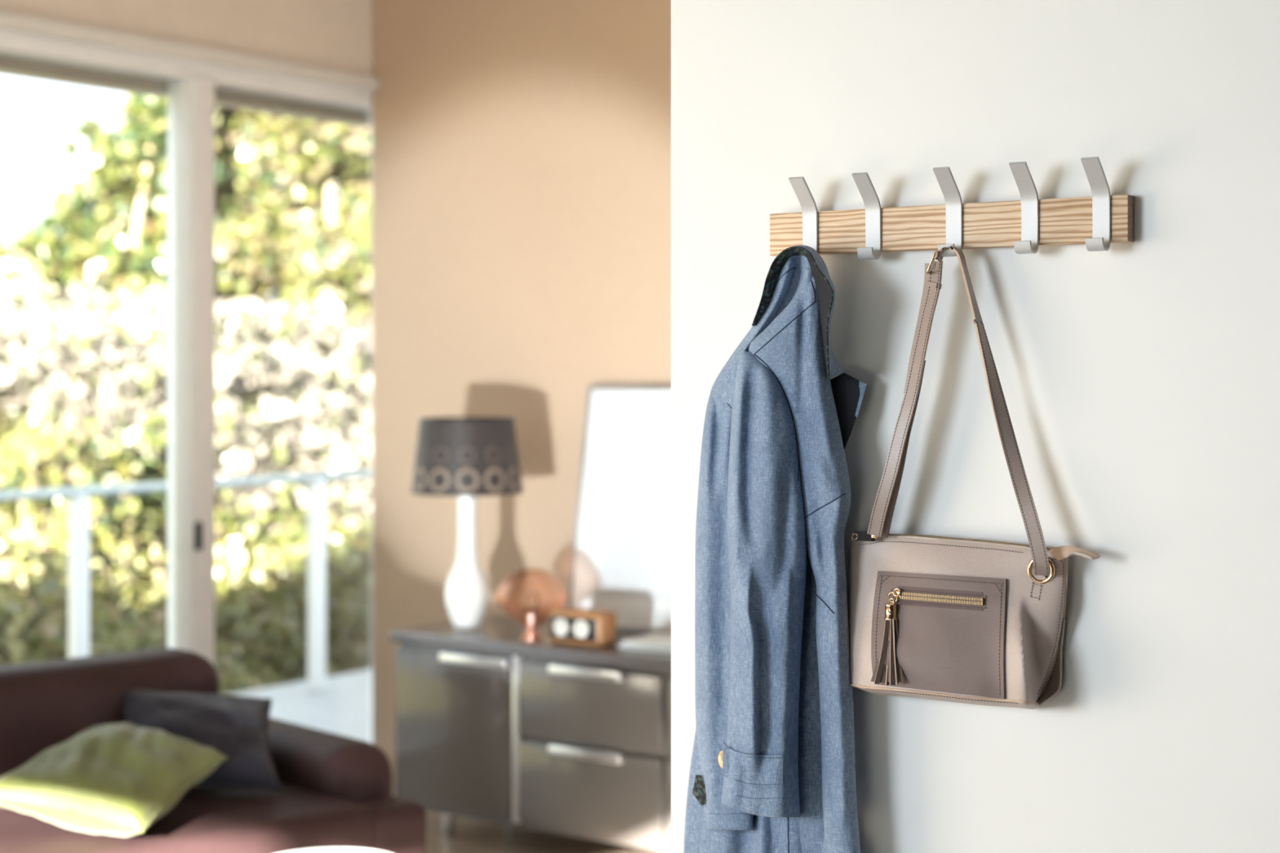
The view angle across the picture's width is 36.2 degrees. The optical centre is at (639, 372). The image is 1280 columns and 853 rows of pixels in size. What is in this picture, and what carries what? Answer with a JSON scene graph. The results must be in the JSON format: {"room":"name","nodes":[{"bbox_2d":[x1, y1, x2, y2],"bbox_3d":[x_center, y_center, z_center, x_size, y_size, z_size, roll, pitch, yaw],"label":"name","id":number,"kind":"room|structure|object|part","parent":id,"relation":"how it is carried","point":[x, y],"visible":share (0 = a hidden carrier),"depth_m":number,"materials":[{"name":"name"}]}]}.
{"room":"entryway","nodes":[
{"label":"entryway","id":0,"kind":"room"},
{"bbox_2d":[0,0,372,76],"bbox_3d":[-3.406,0.000,3.750,0.200,2.900,8.150,0,0,35],"label":"wall","id":1,"kind":"structure","parent":0,"point":[330,34],"depth_m":6.52,"materials":[{"name":"beige paint"}]},
{"bbox_2d":[0,10,378,666],"bbox_3d":[-1.526,0.200,6.346,0.225,2.500,2.060,0,0,35],"label":"window","id":2,"kind":"structure","parent":1,"relation":"in","point":[192,89],"depth_m":6.33,"materials":[{"name":"metal"}]},
{"bbox_3d":[-1.786,0.233,5.949,0.006,2.365,0.971,0,0,35],"label":"pane","id":3,"kind":"part","parent":2,"relation":"part of","materials":[{"name":"clear glass"}]},
{"bbox_3d":[-1.541,-0.985,6.357,0.188,0.070,2.060,0,0,35],"label":"head frame","id":4,"kind":"part","parent":2,"relation":"part of","materials":[{"name":"metal"}]},
{"bbox_3d":[-1.460,0.233,6.374,0.120,2.365,0.100,0,0,35],"label":"post","id":5,"kind":"part","parent":2,"relation":"part of","materials":[{"name":"metal"}]},
{"bbox_2d":[372,0,671,781],"bbox_3d":[2.528,0.000,4.621,8.450,2.900,0.160,0,0,35],"label":"wall","id":6,"kind":"structure","parent":0,"point":[522,148],"depth_m":6.65,"materials":[{"name":"beige paint"}]},
{"bbox_2d":[392,780,666,852],"bbox_3d":[0.115,1.510,1.238,8.450,0.120,8.150,0,0,35],"label":"floor","id":7,"kind":"structure","parent":0,"point":[471,835],"depth_m":6.06,"materials":[{"name":"brown wood"}]},
{"bbox_2d":[0,648,426,852],"bbox_3d":[-1.757,1.090,4.252,2.610,0.720,0.880,0,0,-42],"label":"sofa","id":8,"kind":"object","parent":7,"relation":"on","point":[336,790],"visible":0.76,"depth_m":4.75,"materials":[{"name":"leather"}]},
{"bbox_3d":[-2.042,1.050,4.405,2.390,0.640,0.270,0,0,-42],"label":"backrest","id":9,"kind":"part","parent":8,"relation":"part of","materials":[{"name":"leather"}]},
{"bbox_2d":[0,723,226,836],"bbox_3d":[-1.211,0.927,4.511,0.402,0.207,0.488,0,0,17],"label":"cushion","id":10,"kind":"object","parent":8,"relation":"on","point":[114,780],"visible":1,"depth_m":4.37,"materials":[{"name":"green fabric"}]},
{"bbox_2d":[0,782,374,852],"bbox_3d":[-1.720,1.113,4.107,2.430,0.155,0.615,0,0,-42],"label":"seat cushion","id":11,"kind":"object","parent":8,"relation":"on","point":[297,816],"depth_m":4.54,"materials":[{"name":"leather"}]},
{"bbox_2d":[122,689,280,790],"bbox_3d":[-1.096,0.910,4.850,0.415,0.225,0.255,0,0,-9],"label":"cushion","id":12,"kind":"object","parent":8,"relation":"on","point":[235,726],"visible":0.7,"depth_m":4.81,"materials":[{"name":"fabric"}]},
{"bbox_3d":[-0.913,1.147,5.106,0.215,0.445,0.740,0,0,-42],"label":"arm","id":13,"kind":"part","parent":8,"relation":"part of","materials":[{"name":"leather"}]},
{"bbox_3d":[-0.629,1.150,4.786,0.200,0.200,0.155,0,0,-42],"label":"rail","id":14,"kind":"part","parent":8,"relation":"part of","materials":[{"name":"leather"}]},
{"bbox_2d":[283,848,386,852],"bbox_3d":[-0.647,1.235,4.036,0.340,0.430,0.340,0,0,35],"label":"side table","id":15,"kind":"object","parent":7,"relation":"on","point":[316,850],"visible":1,"depth_m":4.17,"materials":[{"name":"white paint"}]},
{"bbox_2d":[389,614,671,852],"bbox_3d":[0.080,1.130,5.829,1.764,0.640,0.536,0,0,35],"label":"sideboard","id":16,"kind":"object","parent":7,"relation":"on","point":[494,725],"visible":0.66,"depth_m":5.83,"materials":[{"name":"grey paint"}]},
{"bbox_3d":[-0.599,1.407,6.151,0.044,0.086,0.043,0,0,35],"label":"leg","id":17,"kind":"part","parent":16,"relation":"part of","materials":[{"name":"metal"}]},
{"bbox_3d":[-0.570,1.100,6.009,0.464,0.470,0.022,0,0,35],"label":"door","id":18,"kind":"part","parent":16,"relation":"part of","materials":[{"name":"grey paint"}]},
{"bbox_2d":[410,417,524,629],"bbox_3d":[-0.548,0.477,6.213,0.360,0.665,0.360,0,0,35],"label":"table lamp","id":19,"kind":"object","parent":16,"relation":"on","point":[466,459],"visible":1,"depth_m":6.10,"materials":[{"name":"white ceramic"}]},
{"bbox_3d":[-0.548,0.264,6.213,0.354,0.232,0.354,0,0,35],"label":"lamp shade","id":20,"kind":"part","parent":19,"relation":"part of","materials":[{"name":"grey fabric"}]},
{"bbox_3d":[-0.503,0.873,5.932,0.260,0.028,0.026,0,0,35],"label":"handle","id":21,"kind":"part","parent":16,"relation":"part of","materials":[{"name":"metal"}]},
{"bbox_3d":[-0.367,1.100,5.867,0.024,0.500,0.018,0,0,35],"label":"rail","id":22,"kind":"part","parent":16,"relation":"part of","materials":[{"name":"metal"}]},
{"bbox_2d":[494,568,568,639],"bbox_3d":[-0.329,0.705,5.959,0.226,0.211,0.226,0,0,35],"label":"table lamp","id":23,"kind":"object","parent":16,"relation":"on","point":[531,633],"visible":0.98,"depth_m":5.95,"materials":[{"name":"orange metal"}]},
{"bbox_3d":[-0.329,0.699,5.959,0.044,0.070,0.044,0,0,35],"label":"filament bulb","id":24,"kind":"part","parent":23,"relation":"part of","materials":[{"name":"clear glass"}]},
{"bbox_2d":[548,606,617,647],"bbox_3d":[-0.174,0.758,5.833,0.207,0.104,0.105,0,0,35],"label":"radio","id":25,"kind":"object","parent":16,"relation":"on","point":[589,627],"visible":1,"depth_m":5.79,"materials":[{"name":"brown wood"}]},
{"bbox_3d":[-0.158,1.108,5.686,0.260,0.028,0.026,0,0,35],"label":"handle","id":26,"kind":"part","parent":16,"relation":"part of","materials":[{"name":"metal"}]},
{"bbox_3d":[-0.158,0.873,5.686,0.260,0.028,0.026,0,0,35],"label":"handle","id":27,"kind":"part","parent":16,"relation":"part of","materials":[{"name":"metal"}]},
{"bbox_3d":[-0.145,1.218,5.706,0.518,0.235,0.022,0,0,35],"label":"drawer","id":28,"kind":"part","parent":16,"relation":"part of","materials":[{"name":"grey paint"}]},
{"bbox_3d":[-0.145,0.976,5.706,0.518,0.222,0.022,0,0,35],"label":"drawer","id":29,"kind":"part","parent":16,"relation":"part of","materials":[{"name":"grey paint"}]},
{"bbox_2d":[567,386,671,633],"bbox_3d":[0.028,0.429,6.179,0.560,0.768,0.142,0,0,35],"label":"mirror","id":30,"kind":"object","parent":16,"relation":"on","point":[620,564],"visible":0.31,"depth_m":6.23,"materials":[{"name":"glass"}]},
{"bbox_2d":[597,417,671,601],"bbox_3d":[0.027,0.429,6.177,0.330,0.568,0.093,0,0,35],"label":"print","id":31,"kind":"object","parent":30,"relation":"attached to","point":[634,529],"depth_m":6.20},
{"bbox_2d":[617,644,671,653],"bbox_3d":[0.119,0.804,5.737,0.302,0.012,0.212,0,0,35],"label":"magazine","id":32,"kind":"object","parent":16,"relation":"on","point":[668,651],"visible":0.24,"depth_m":5.68,"materials":[{"name":"white paper"}]},
{"bbox_2d":[622,632,671,648],"bbox_3d":[0.125,0.791,5.746,0.292,0.012,0.212,0,0,27],"label":"magazine","id":33,"kind":"object","parent":32,"relation":"on","point":[654,639],"visible":0.48,"depth_m":5.72,"materials":[{"name":"white paper"}]},
{"bbox_3d":[0.367,1.218,5.340,0.696,0.235,0.022,0,0,35],"label":"drawer","id":34,"kind":"part","parent":16,"relation":"part of","materials":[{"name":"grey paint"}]},
{"bbox_3d":[0.367,0.976,5.340,0.696,0.222,0.022,0,0,35],"label":"drawer","id":35,"kind":"part","parent":16,"relation":"part of","materials":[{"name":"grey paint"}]},
{"bbox_2d":[671,0,1279,852],"bbox_3d":[2.216,0.000,1.422,5.243,2.900,0.130,0,0,35],"label":"wall","id":36,"kind":"structure","parent":0,"point":[1140,380],"depth_m":2.54,"materials":[{"name":"white paint"}]},
{"bbox_2d":[769,156,1133,259],"bbox_3d":[0.392,-0.211,2.605,0.528,0.116,0.064,0,0,35],"label":"coat rack","id":37,"kind":"object","parent":36,"relation":"attached to","point":[1100,220],"visible":0.96,"depth_m":2.59,"materials":[{"name":"brown wood"}]},
{"bbox_2d":[683,244,866,852],"bbox_3d":[0.161,0.324,2.726,0.322,0.998,0.127,0,0,35],"label":"coat","id":38,"kind":"object","parent":37,"relation":"hanging from","point":[772,768],"visible":1,"depth_m":2.67,"materials":[{"name":"blue fabric"}]},
{"bbox_3d":[0.161,0.470,2.773,0.266,0.705,0.043,0,0,35],"label":"panel","id":39,"kind":"part","parent":38,"relation":"part of","materials":[{"name":"blue fabric"}]},
{"bbox_3d":[0.217,0.586,2.732,0.150,0.424,0.051,0,0,35],"label":"panel","id":40,"kind":"part","parent":38,"relation":"part of","materials":[{"name":"blue fabric"}]},
{"bbox_3d":[0.224,0.317,2.683,0.170,0.911,0.063,0,0,35],"label":"panel","id":41,"kind":"part","parent":38,"relation":"part of","materials":[{"name":"blue fabric"}]},
{"bbox_2d":[846,245,1099,709],"bbox_3d":[0.413,0.137,2.561,0.384,0.605,0.108,0,0,35],"label":"handbag","id":42,"kind":"object","parent":37,"relation":"hanging from","point":[971,621],"visible":0.99,"depth_m":2.55,"materials":[{"name":"beige leather"}]},
{"bbox_3d":[0.291,0.223,2.654,0.010,0.009,0.002,0,0,35],"label":"slider pull","id":43,"kind":"part","parent":42,"relation":"part of","materials":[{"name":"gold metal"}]},
{"bbox_3d":[0.388,0.428,2.591,0.299,0.022,0.081,0,0,35],"label":"panel","id":44,"kind":"part","parent":42,"relation":"part of","materials":[{"name":"beige leather"}]},
{"label":"outside","id":45,"kind":"structure","parent":0,"visible":0},
{"bbox_2d":[230,669,372,743],"bbox_3d":[-1.670,1.555,7.904,1.800,0.110,8.070,0,0,35],"label":"deck","id":46,"kind":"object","parent":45,"point":[344,708],"depth_m":8.85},
{"bbox_2d":[0,469,372,691],"bbox_3d":[-2.063,0.987,8.473,0.064,1.025,7.000,0,0,35],"label":"deck railing","id":47,"kind":"object","parent":46,"relation":"on","point":[78,496],"visible":0.47,"depth_m":8.71,"materials":[{"name":"metal"}]},
{"bbox_3d":[-2.322,1.005,8.110,0.064,0.990,0.064,0,0,35],"label":"post","id":48,"kind":"part","parent":47,"relation":"part of","materials":[{"name":"white metal"}]},
{"bbox_3d":[-2.063,0.495,8.473,0.042,0.041,7.000,0,0,35],"label":"rail","id":49,"kind":"part","parent":47,"relation":"part of","materials":[{"name":"metal"}]},
{"bbox_3d":[-1.523,1.005,9.230,0.064,0.990,0.064,0,0,35],"label":"post","id":50,"kind":"part","parent":47,"relation":"part of","materials":[{"name":"white metal"}]},
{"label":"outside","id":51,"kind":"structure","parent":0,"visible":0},
{"bbox_3d":[-8.011,1.145,20.454,23.000,2.090,40.000,0,0,35],"label":"ground","id":52,"kind":"structure","parent":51,"visible":0},
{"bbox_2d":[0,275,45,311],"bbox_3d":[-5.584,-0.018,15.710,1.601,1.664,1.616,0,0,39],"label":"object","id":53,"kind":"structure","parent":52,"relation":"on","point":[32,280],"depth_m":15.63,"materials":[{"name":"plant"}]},
{"bbox_2d":[0,485,46,564],"bbox_3d":[-4.010,1.072,11.243,1.092,1.222,1.048,0,0,41],"label":"shrub","id":54,"kind":"object","parent":52,"relation":"on","point":[3,511],"visible":0.2,"depth_m":11.17,"materials":[{"name":"green plant"}]},
{"bbox_2d":[7,254,43,288],"bbox_3d":[-5.678,-0.123,15.944,1.699,1.810,1.683,0,0,-23],"label":"tree","id":55,"kind":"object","parent":52,"relation":"on","point":[31,257],"depth_m":16.39,"materials":[{"name":"green plant"}]},
{"bbox_2d":[0,426,56,485],"bbox_3d":[-3.936,0.895,12.841,1.161,1.148,1.469,0,0,-19],"label":"shrub","id":56,"kind":"object","parent":52,"relation":"on","point":[1,435],"visible":0.02,"depth_m":12.43,"materials":[{"name":"green plant"}]},
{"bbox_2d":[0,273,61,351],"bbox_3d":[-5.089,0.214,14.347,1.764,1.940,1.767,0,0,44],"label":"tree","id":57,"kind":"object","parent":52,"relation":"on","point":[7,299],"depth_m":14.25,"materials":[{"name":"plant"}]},
{"bbox_2d":[0,515,68,662],"bbox_3d":[-3.532,1.309,10.131,1.204,1.224,1.156,0,0,-44],"label":"shrub","id":58,"kind":"object","parent":52,"relation":"on","point":[10,543],"visible":0.57,"depth_m":10.07,"materials":[{"name":"green plant"}]},
{"bbox_2d":[0,560,68,662],"bbox_3d":[-3.463,1.418,10.466,0.922,0.882,0.884,0,0,-30],"label":"shrub","id":59,"kind":"object","parent":52,"relation":"on","point":[60,574],"visible":0.08,"depth_m":10.40,"materials":[{"name":"green plant"}]},
{"bbox_2d":[0,236,73,314],"bbox_3d":[-5.231,-0.129,15.760,1.371,2.043,1.045,0,0,-4],"label":"tree","id":60,"kind":"object","parent":52,"relation":"on","point":[20,268],"visible":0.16,"depth_m":15.62,"materials":[{"name":"green plant"}]},
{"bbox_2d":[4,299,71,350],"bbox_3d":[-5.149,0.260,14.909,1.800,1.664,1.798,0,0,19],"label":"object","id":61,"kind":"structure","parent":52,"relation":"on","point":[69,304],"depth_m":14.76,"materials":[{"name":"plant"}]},
{"bbox_2d":[0,304,87,455],"bbox_3d":[-4.498,0.451,12.781,1.829,1.849,1.832,0,0,18],"label":"tree","id":62,"kind":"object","parent":52,"relation":"on","point":[11,348],"depth_m":12.69,"materials":[{"name":"plant"}]},
{"bbox_2d":[0,403,93,524],"bbox_3d":[-4.048,0.859,12.549,1.186,1.344,1.500,0,0,0],"label":"shrub","id":63,"kind":"object","parent":52,"relation":"on","point":[28,420],"visible":0.07,"depth_m":12.48,"materials":[{"name":"green plant"}]},
{"bbox_2d":[0,349,105,430],"bbox_3d":[-4.397,0.557,13.580,1.548,1.489,1.550,0,0,44],"label":"tree","id":64,"kind":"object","parent":52,"relation":"on","point":[7,393],"depth_m":13.16,"materials":[{"name":"green plant"}]},
{"bbox_2d":[0,417,145,600],"bbox_3d":[-3.486,1.020,11.668,1.273,1.501,1.611,0,0,-38],"label":"tree","id":65,"kind":"object","parent":52,"relation":"on","point":[66,467],"visible":0.42,"depth_m":11.34,"materials":[{"name":"green plant"}]},
{"bbox_2d":[0,564,167,665],"bbox_3d":[-3.073,1.569,10.092,1.646,1.241,1.672,0,0,-22],"label":"shrub","id":66,"kind":"object","parent":52,"relation":"on","point":[115,642],"visible":0.29,"depth_m":9.81,"materials":[{"name":"green plant"}]},
{"bbox_2d":[2,528,167,639],"bbox_3d":[-3.312,1.355,11.150,1.356,0.970,1.335,0,0,-25],"label":"shrub","id":67,"kind":"object","parent":52,"relation":"on","point":[117,568],"visible":0.13,"depth_m":11.12,"materials":[{"name":"green plant"}]},
{"bbox_2d":[32,604,167,659],"bbox_3d":[-3.058,1.654,10.577,1.205,0.810,1.186,0,0,15],"label":"shrub","id":68,"kind":"object","parent":52,"relation":"on","point":[138,630],"visible":0.02,"depth_m":10.39,"materials":[{"name":"green plant"}]},
{"bbox_2d":[39,420,167,568],"bbox_3d":[-3.374,0.947,12.584,1.561,1.350,1.460,0,0,29],"label":"shrub","id":69,"kind":"object","parent":52,"relation":"on","point":[142,438],"visible":0.12,"depth_m":12.25,"materials":[{"name":"green plant"}]},
{"bbox_2d":[0,280,220,360],"bbox_3d":[-4.195,0.201,15.406,1.785,1.863,1.783,0,0,-29],"label":"tree","id":70,"kind":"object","parent":52,"relation":"on","point":[93,294],"depth_m":15.21,"materials":[{"name":"plant"}]},
{"bbox_2d":[8,93,229,324],"bbox_3d":[-4.529,-0.873,17.363,2.175,3.612,1.845,0,0,-31],"label":"tree","id":71,"kind":"object","parent":52,"relation":"on","point":[91,244],"visible":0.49,"depth_m":17.08,"materials":[{"name":"green plant"}]},
{"bbox_2d":[0,304,252,529],"bbox_3d":[-3.432,0.485,12.956,1.769,1.879,1.771,0,0,19],"label":"tree","id":72,"kind":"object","parent":52,"relation":"on","point":[104,408],"depth_m":12.60,"materials":[{"name":"green plant"}]},
{"bbox_2d":[18,314,244,418],"bbox_3d":[-3.681,0.403,14.209,1.795,1.664,1.798,0,0,43],"label":"tree","id":73,"kind":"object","parent":52,"relation":"on","point":[225,335],"depth_m":13.88,"materials":[{"name":"plant"}]},
{"bbox_2d":[30,288,256,352],"bbox_3d":[-3.791,0.278,14.866,1.760,1.777,1.777,0,0,-14],"label":"tree","id":74,"kind":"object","parent":52,"relation":"on","point":[222,309],"depth_m":14.45,"materials":[{"name":"plant"}]},
{"bbox_2d":[45,511,271,634],"bbox_3d":[-2.922,1.365,11.950,1.405,1.092,1.427,0,0,-5],"label":"shrub","id":75,"kind":"object","parent":52,"relation":"on","point":[142,586],"visible":0.2,"depth_m":11.57,"materials":[{"name":"green plant"}]},
{"bbox_2d":[52,336,296,475],"bbox_3d":[-3.241,0.556,13.648,1.721,1.637,1.719,0,0,29],"label":"tree","id":76,"kind":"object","parent":52,"relation":"on","point":[242,388],"depth_m":13.38,"materials":[{"name":"plant"}]},
{"bbox_2d":[62,542,287,683],"bbox_3d":[-2.754,1.502,11.342,1.546,1.026,1.522,0,0,18],"label":"shrub","id":77,"kind":"object","parent":52,"relation":"on","point":[131,599],"visible":0.12,"depth_m":11.16,"materials":[{"name":"green plant"}]},
{"bbox_2d":[101,496,287,605],"bbox_3d":[-2.767,1.332,12.235,1.135,1.102,1.436,0,0,4],"label":"shrub","id":78,"kind":"object","parent":52,"relation":"on","point":[249,531],"visible":0.18,"depth_m":12.15,"materials":[{"name":"green plant"}]},
{"bbox_2d":[126,348,318,428],"bbox_3d":[-3.045,0.570,14.242,1.517,1.550,1.502,0,0,18],"label":"tree","id":79,"kind":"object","parent":52,"relation":"on","point":[291,371],"depth_m":14.26,"materials":[{"name":"plant"}]},
{"bbox_2d":[145,639,305,694],"bbox_3d":[-2.241,1.843,10.425,1.181,0.933,1.200,0,0,27],"label":"shrub","id":80,"kind":"object","parent":52,"relation":"on","point":[245,682],"visible":0.06,"depth_m":10.34,"materials":[{"name":"green plant"}]},
{"bbox_2d":[113,391,349,544],"bbox_3d":[-2.703,0.897,13.028,1.579,1.540,1.581,0,0,6],"label":"tree","id":81,"kind":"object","parent":52,"relation":"on","point":[247,453],"depth_m":12.75,"materials":[{"name":"green plant"}]},
{"bbox_2d":[157,343,362,574],"bbox_3d":[-2.736,0.651,13.864,1.565,1.728,1.563,0,0,-11],"label":"tree","id":82,"kind":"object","parent":52,"relation":"on","point":[299,360],"depth_m":13.71,"materials":[{"name":"plant"}]},
{"bbox_2d":[166,536,357,671],"bbox_3d":[-2.262,1.579,11.818,1.204,1.162,1.155,0,0,-4],"label":"shrub","id":83,"kind":"object","parent":52,"relation":"on","point":[264,564],"visible":0.21,"depth_m":11.58,"materials":[{"name":"green plant"}]},
{"bbox_2d":[161,106,372,337],"bbox_3d":[-3.326,-1.094,18.291,2.346,3.998,2.130,0,0,5],"label":"tree","id":84,"kind":"object","parent":52,"relation":"on","point":[237,282],"visible":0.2,"depth_m":17.86,"materials":[{"name":"green plant"}]},
{"bbox_2d":[214,608,352,690],"bbox_3d":[-2.064,1.770,11.216,0.920,0.857,0.883,0,0,-2],"label":"shrub","id":85,"kind":"object","parent":52,"relation":"on","point":[238,637],"visible":0.23,"depth_m":11.06,"materials":[{"name":"green plant"}]},
{"bbox_2d":[214,297,372,401],"bbox_3d":[-2.968,0.281,15.509,1.710,1.802,1.694,0,0,24],"label":"tree","id":86,"kind":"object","parent":52,"relation":"on","point":[261,314],"depth_m":15.38,"materials":[{"name":"green plant"}]},
{"bbox_2d":[215,509,372,614],"bbox_3d":[-2.095,1.493,12.385,1.513,1.238,1.196,0,0,-6],"label":"shrub","id":87,"kind":"object","parent":52,"relation":"on","point":[293,530],"visible":0.06,"depth_m":12.28,"materials":[{"name":"green plant"}]},
{"bbox_2d":[220,313,372,401],"bbox_3d":[-2.629,0.349,16.001,1.829,1.712,1.811,0,0,-35],"label":"tree","id":88,"kind":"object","parent":52,"relation":"on","point":[365,340],"depth_m":15.59,"materials":[{"name":"plant"}]},
{"bbox_2d":[232,112,372,355],"bbox_3d":[-2.557,-0.863,17.148,1.636,3.830,2.454,0,0,-34],"label":"tree","id":89,"kind":"object","parent":52,"relation":"on","point":[331,231],"visible":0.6,"depth_m":17.08,"materials":[{"name":"green plant"}]},
{"bbox_2d":[288,338,324,369],"bbox_3d":[-3.278,0.372,16.190,1.494,1.352,1.492,0,0,34],"label":"tree","id":90,"kind":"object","parent":52,"relation":"on","point":[321,341],"depth_m":15.95,"materials":[{"name":"green plant"}]},
{"bbox_2d":[243,395,372,541],"bbox_3d":[-2.330,0.888,14.123,1.658,1.484,1.642,0,0,-45],"label":"tree","id":91,"kind":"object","parent":52,"relation":"on","point":[366,420],"depth_m":13.87,"materials":[{"name":"plant"}]},
{"bbox_2d":[245,582,372,684],"bbox_3d":[-1.545,1.728,11.091,1.336,1.048,1.056,0,0,-19],"label":"shrub","id":92,"kind":"object","parent":52,"relation":"on","point":[356,655],"visible":0.27,"depth_m":10.90,"materials":[{"name":"green plant"}]},
{"bbox_2d":[246,446,372,560],"bbox_3d":[-1.973,1.178,13.160,1.535,1.426,1.533,0,0,-12],"label":"tree","id":93,"kind":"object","parent":52,"relation":"on","point":[358,487],"depth_m":12.76,"materials":[{"name":"plant"}]},
{"bbox_2d":[251,423,372,555],"bbox_3d":[-1.916,1.108,13.377,1.574,1.532,1.572,0,0,19],"label":"tree","id":94,"kind":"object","parent":52,"relation":"on","point":[356,433],"depth_m":12.95,"materials":[{"name":"plant"}]},
{"bbox_2d":[253,373,372,432],"bbox_3d":[-2.699,0.658,15.051,1.320,1.350,1.322,0,0,20],"label":"tree","id":95,"kind":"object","parent":52,"relation":"on","point":[347,384],"depth_m":15.05,"materials":[{"name":"green plant"}]},
{"bbox_2d":[267,525,372,662],"bbox_3d":[-1.591,1.572,11.704,1.124,1.309,1.171,0,0,13],"label":"shrub","id":96,"kind":"object","parent":52,"relation":"on","point":[355,564],"visible":0.12,"depth_m":11.58,"materials":[{"name":"green plant"}]},
{"bbox_2d":[324,391,372,447],"bbox_3d":[-2.155,0.833,15.354,1.484,1.543,1.562,0,0,16],"label":"shrub","id":97,"kind":"object","parent":52,"relation":"on","point":[344,397],"visible":0.02,"depth_m":15.10,"materials":[{"name":"green plant"}]},
{"bbox_2d":[325,351,372,373],"bbox_3d":[-2.254,0.509,16.919,1.430,1.595,1.529,0,0,30],"label":"shrub","id":98,"kind":"object","parent":52,"relation":"on","point":[363,356],"visible":0.02,"depth_m":16.70,"materials":[{"name":"green plant"}]},
{"bbox_2d":[328,360,372,439],"bbox_3d":[-1.962,0.686,15.941,1.724,1.574,1.727,0,0,41],"label":"tree","id":99,"kind":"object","parent":52,"relation":"on","point":[368,381],"depth_m":15.34,"materials":[{"name":"green plant"}]}
]}

